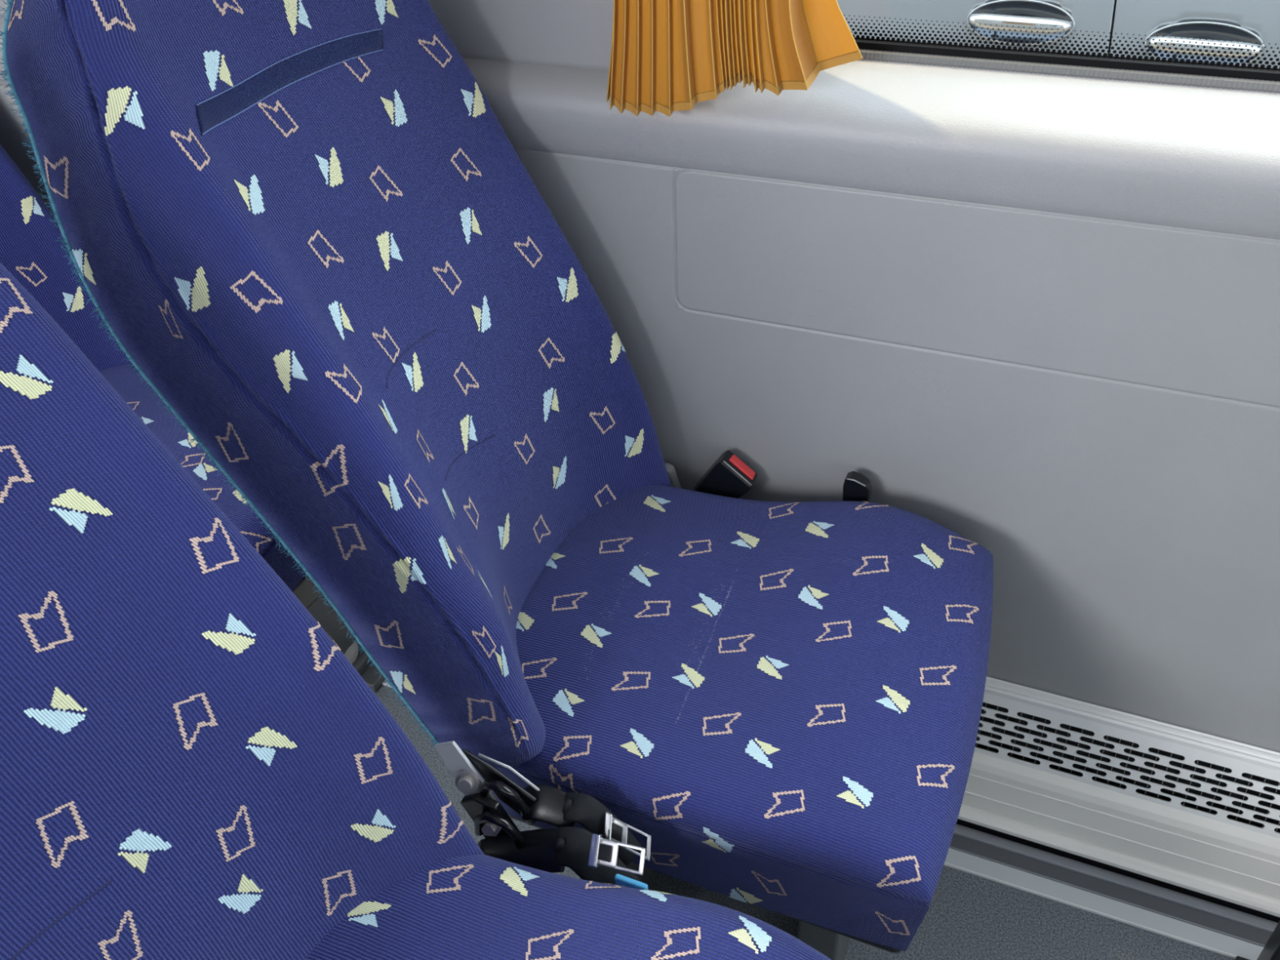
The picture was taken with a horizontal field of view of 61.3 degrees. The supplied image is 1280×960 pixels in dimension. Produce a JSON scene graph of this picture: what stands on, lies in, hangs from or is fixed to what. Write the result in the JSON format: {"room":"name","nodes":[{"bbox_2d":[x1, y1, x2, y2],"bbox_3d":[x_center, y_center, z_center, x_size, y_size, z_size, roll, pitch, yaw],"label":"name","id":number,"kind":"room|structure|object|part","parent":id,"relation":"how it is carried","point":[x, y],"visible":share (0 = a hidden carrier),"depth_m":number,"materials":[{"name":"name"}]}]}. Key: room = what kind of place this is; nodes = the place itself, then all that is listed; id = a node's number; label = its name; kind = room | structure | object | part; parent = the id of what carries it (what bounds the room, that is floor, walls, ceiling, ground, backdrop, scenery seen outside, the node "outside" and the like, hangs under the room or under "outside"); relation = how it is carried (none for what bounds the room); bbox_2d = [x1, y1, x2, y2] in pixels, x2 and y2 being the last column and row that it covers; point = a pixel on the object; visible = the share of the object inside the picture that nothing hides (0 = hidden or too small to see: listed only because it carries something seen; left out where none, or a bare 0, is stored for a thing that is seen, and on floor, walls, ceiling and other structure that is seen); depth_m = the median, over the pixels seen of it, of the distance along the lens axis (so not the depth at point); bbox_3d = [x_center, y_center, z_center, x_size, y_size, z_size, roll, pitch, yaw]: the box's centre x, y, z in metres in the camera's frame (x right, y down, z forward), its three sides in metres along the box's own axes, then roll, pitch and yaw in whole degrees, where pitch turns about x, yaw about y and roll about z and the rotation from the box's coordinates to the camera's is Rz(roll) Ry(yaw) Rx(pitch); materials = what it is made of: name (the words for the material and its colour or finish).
{"room":"vehicle interior","nodes":[
{"label":"vehicle interior","id":0,"kind":"room"},
{"bbox_2d":[0,0,613,71],"bbox_3d":[-1.687,-1.240,1.490,3.785,1.012,0.094,13,40,19],"label":"wall pillar","id":1,"kind":"structure","parent":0,"point":[572,33],"depth_m":1.18,"materials":[{"name":"grey plastic"}]},
{"bbox_2d":[606,0,862,116],"bbox_3d":[0.588,-0.519,0.725,1.420,0.654,0.068,13,40,19],"label":"pleated curtain","id":2,"kind":"object","parent":1,"relation":"hanging from","point":[667,56],"visible":1,"depth_m":1.06,"materials":[{"name":"fabric"}]},
{"bbox_2d":[0,84,1279,833],"bbox_3d":[-0.285,-0.084,1.564,6.800,0.875,0.004,13,40,19],"label":"wall","id":3,"kind":"structure","parent":0,"point":[1091,403],"depth_m":1.22,"materials":[{"name":"grey plastic"}]},
{"bbox_2d":[0,15,1279,238],"bbox_3d":[-0.294,-0.478,1.289,6.800,0.108,0.088,13,40,19],"label":"trim","id":4,"kind":"structure","parent":3,"relation":"attached to","point":[1208,158],"depth_m":1.05,"materials":[{"name":"grey plastic"}]},
{"bbox_2d":[665,462,681,488],"bbox_3d":[0.038,0.053,1.474,0.041,0.183,0.016,13,40,19],"label":"wall bracket","id":5,"kind":"object","parent":3,"relation":"attached to","point":[673,476],"visible":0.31,"depth_m":1.42,"materials":[{"name":"grey plastic"}]},
{"bbox_2d":[693,449,757,498],"bbox_3d":[0.090,0.027,1.404,0.120,0.156,0.030,13,40,19],"label":"receiver","id":6,"kind":"object","parent":5,"relation":"attached to","point":[729,476],"visible":0.78,"depth_m":1.35,"materials":[{"name":"black plastic"}]},
{"bbox_2d":[373,684,1235,959],"bbox_3d":[-0.736,0.981,0.978,6.800,0.030,2.430,13,40,19],"label":"floor","id":7,"kind":"structure","parent":0,"point":[968,917],"depth_m":1.40,"materials":[{"name":"grey plastic"}]},
{"bbox_2d":[0,144,385,692],"bbox_3d":[-0.837,-0.177,1.413,0.825,1.287,0.460,13,40,19],"label":"passenger seat","id":8,"kind":"object","parent":7,"relation":"on","point":[30,251],"visible":0.16,"depth_m":1.53,"materials":[{"name":"blue fabric"}]},
{"bbox_3d":[-1.029,-0.374,1.360,0.422,0.894,0.455,13,40,19],"label":"backrest","id":9,"kind":"part","parent":8,"relation":"part of","materials":[{"name":"blue fabric"}]},
{"bbox_2d":[99,365,306,591],"bbox_3d":[-0.693,0.027,1.498,0.529,0.214,0.449,13,40,19],"label":"seat cushion","id":10,"kind":"object","parent":8,"relation":"on","point":[126,382],"depth_m":1.44,"materials":[{"name":"blue fabric"}]},
{"bbox_3d":[-0.545,0.270,1.621,0.050,0.265,0.280,13,40,19],"label":"leg","id":11,"kind":"part","parent":8,"relation":"part of","materials":[{"name":"grey paint"}]},
{"bbox_3d":[-0.617,0.286,1.839,0.420,0.019,0.040,13,40,19],"label":"foot rail","id":12,"kind":"part","parent":8,"relation":"part of","materials":[{"name":"grey metal"}]},
{"bbox_2d":[344,638,375,675],"bbox_3d":[-0.508,0.284,1.778,0.120,0.087,0.080,13,40,19],"label":"seat foot","id":13,"kind":"object","parent":7,"relation":"on","point":[359,661],"depth_m":1.76,"materials":[{"name":"grey paint"}]},
{"bbox_3d":[-0.494,0.276,1.760,0.066,0.052,0.065,13,40,19],"label":"mount knob","id":14,"kind":"part","parent":13,"relation":"part of","materials":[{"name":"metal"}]},
{"bbox_2d":[0,262,831,959],"bbox_3d":[-0.279,0.316,0.732,0.881,1.287,0.459,13,40,19],"label":"passenger seat","id":15,"kind":"object","parent":7,"relation":"on","point":[193,767],"visible":1,"depth_m":0.79,"materials":[{"name":"blue fabric"}]},
{"bbox_3d":[-0.452,0.122,0.673,0.519,0.894,0.455,13,40,19],"label":"backrest","id":16,"kind":"part","parent":15,"relation":"part of","materials":[{"name":"blue fabric"}]},
{"bbox_2d":[305,854,831,959],"bbox_3d":[-0.108,0.525,0.808,0.529,0.215,0.449,13,40,19],"label":"seat cushion","id":17,"kind":"object","parent":15,"relation":"on","point":[369,907],"depth_m":0.89,"materials":[{"name":"blue fabric"}]},
{"bbox_2d":[434,740,539,848],"bbox_3d":[-0.153,0.465,1.163,0.135,0.519,0.060,13,40,19],"label":"bracket","id":18,"kind":"object","parent":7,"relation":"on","point":[468,780],"visible":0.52,"depth_m":1.04,"materials":[{"name":"grey metal"}]},
{"bbox_3d":[-0.148,0.327,1.068,0.099,0.184,0.004,13,40,19],"label":"light plate","id":19,"kind":"part","parent":18,"relation":"part of","materials":[{"name":"grey paint"}]},
{"bbox_3d":[-0.138,0.346,1.060,0.073,0.097,0.010,13,40,19],"label":"black plate","id":20,"kind":"part","parent":18,"relation":"part of","materials":[{"name":"plastic"}]},
{"bbox_3d":[-0.134,0.295,1.043,0.074,0.073,0.005,13,40,19],"label":"black plate","id":21,"kind":"part","parent":18,"relation":"part of","materials":[{"name":"plastic"}]},
{"bbox_2d":[474,811,645,884],"bbox_3d":[-0.078,0.349,1.011,0.183,0.088,0.038,10,39,16],"label":"belt","id":22,"kind":"object","parent":18,"relation":"attached to","point":[591,856],"visible":0.91,"depth_m":1.00,"materials":[{"name":"black fabric"}]},
{"bbox_2d":[614,873,648,889],"bbox_3d":[-0.008,0.369,0.984,0.032,0.015,0.006,13,40,19],"label":"tag","id":23,"kind":"object","parent":22,"relation":"attached to","point":[620,880],"visible":0.63,"depth_m":0.98,"materials":[{"name":"blue plastic"}]},
{"bbox_2d":[479,780,651,866],"bbox_3d":[-0.069,0.319,1.032,0.174,0.083,0.036,9,39,15],"label":"belt","id":24,"kind":"object","parent":18,"relation":"attached to","point":[556,807],"visible":0.84,"depth_m":1.02,"materials":[{"name":"black plastic"}]},
{"bbox_2d":[0,0,993,959],"bbox_3d":[-0.037,0.005,1.124,0.825,1.287,0.463,13,40,19],"label":"passenger seat","id":25,"kind":"object","parent":7,"relation":"on","point":[310,228],"visible":0.91,"depth_m":1.04,"materials":[{"name":"blue fabric"}]},
{"bbox_3d":[-0.229,-0.193,1.072,0.422,0.894,0.455,13,40,19],"label":"backrest","id":26,"kind":"part","parent":25,"relation":"part of","materials":[{"name":"blue fabric"}]},
{"bbox_3d":[0.003,0.394,1.424,0.060,0.265,0.280,13,40,19],"label":"leg","id":27,"kind":"part","parent":25,"relation":"part of","materials":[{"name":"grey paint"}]},
{"bbox_2d":[477,484,993,951],"bbox_3d":[0.108,0.208,1.210,0.529,0.214,0.450,13,40,19],"label":"seat cushion","id":28,"kind":"object","parent":25,"relation":"on","point":[787,698],"depth_m":1.11,"materials":[{"name":"blue fabric"}]},
{"bbox_3d":[0.256,0.451,1.333,0.050,0.265,0.280,13,40,19],"label":"leg","id":29,"kind":"part","parent":25,"relation":"part of","materials":[{"name":"grey paint"}]},
{"bbox_2d":[842,471,871,502],"bbox_3d":[0.262,0.024,1.313,0.032,0.074,0.017,13,40,19],"label":"guide","id":30,"kind":"object","parent":25,"relation":"attached to","point":[856,486],"visible":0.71,"depth_m":1.29,"materials":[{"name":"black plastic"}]},
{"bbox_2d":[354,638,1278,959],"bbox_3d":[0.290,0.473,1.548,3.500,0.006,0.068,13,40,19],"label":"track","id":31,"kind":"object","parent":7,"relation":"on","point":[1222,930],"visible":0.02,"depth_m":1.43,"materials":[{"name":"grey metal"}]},
{"bbox_2d":[353,636,1279,922],"bbox_3d":[0.312,0.343,1.527,3.500,0.236,0.072,13,40,19],"label":"duct","id":32,"kind":"object","parent":7,"relation":"on","point":[1218,859],"visible":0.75,"depth_m":1.40,"materials":[{"name":"metal"}]},
{"bbox_2d":[973,693,1279,838],"bbox_3d":[0.312,0.293,1.497,3.500,0.091,0.024,13,40,19],"label":"grille","id":33,"kind":"object","parent":32,"relation":"attached to","point":[1224,780],"depth_m":1.39,"materials":[{"name":"metal"}]},
{"bbox_2d":[1235,920,1279,959],"bbox_3d":[0.793,0.561,1.249,0.140,0.189,0.070,13,40,19],"label":"front seat foot","id":34,"kind":"object","parent":7,"relation":"on","point":[1271,951],"visible":1,"depth_m":1.28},
{"bbox_3d":[0.796,0.632,1.303,0.140,0.011,0.070,13,40,19],"label":"foot plate","id":35,"kind":"part","parent":34,"relation":"part of","materials":[{"name":"black plastic"}]},
{"bbox_3d":[1.433,-0.825,0.156,3.015,0.290,0.070,13,40,19],"label":"wall","id":36,"kind":"structure","parent":0,"visible":0},
{"bbox_2d":[844,14,1279,93],"bbox_3d":[0.947,-0.547,0.640,1.915,0.702,0.022,13,40,19],"label":"window","id":37,"kind":"structure","parent":36,"relation":"in","point":[1183,73],"depth_m":1.04,"materials":[{"name":"clear glass"}]},
{"bbox_3d":[2.871,-2.647,6.318,18.000,0.020,11.700,13,40,19],"label":"ground","id":38,"kind":"structure","parent":0,"visible":0},
{"bbox_2d":[836,0,1279,68],"bbox_3d":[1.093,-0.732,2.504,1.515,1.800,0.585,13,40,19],"label":"parked car","id":39,"kind":"object","parent":38,"relation":"on","point":[1254,21],"visible":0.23,"depth_m":2.13,"materials":[{"name":"silver paint"}]},
{"bbox_3d":[0.751,-0.532,2.569,0.695,1.430,0.125,13,40,19],"label":"car door","id":40,"kind":"part","parent":39,"relation":"part of","materials":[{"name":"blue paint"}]},
{"bbox_2d":[969,0,1071,43],"bbox_3d":[0.773,-0.932,2.193,0.200,0.078,0.029,13,40,19],"label":"door handle","id":41,"kind":"object","parent":39,"relation":"on","point":[1061,10],"depth_m":2.19,"materials":[{"name":"silver metal"}]},
{"bbox_3d":[1.182,-0.695,2.648,1.370,1.260,0.350,13,40,19],"label":"door","id":42,"kind":"part","parent":39,"relation":"part of","materials":[{"name":"black plastic"}]},
{"bbox_3d":[1.324,-0.403,2.364,0.799,1.430,0.125,13,40,19],"label":"car door","id":43,"kind":"part","parent":39,"relation":"part of","materials":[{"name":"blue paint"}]},
{"bbox_2d":[1147,23,1261,65],"bbox_3d":[1.090,-0.843,2.089,0.200,0.078,0.028,13,40,19],"label":"door handle","id":44,"kind":"object","parent":39,"relation":"on","point":[1247,33],"depth_m":2.08,"materials":[{"name":"silver metal"}]}
]}

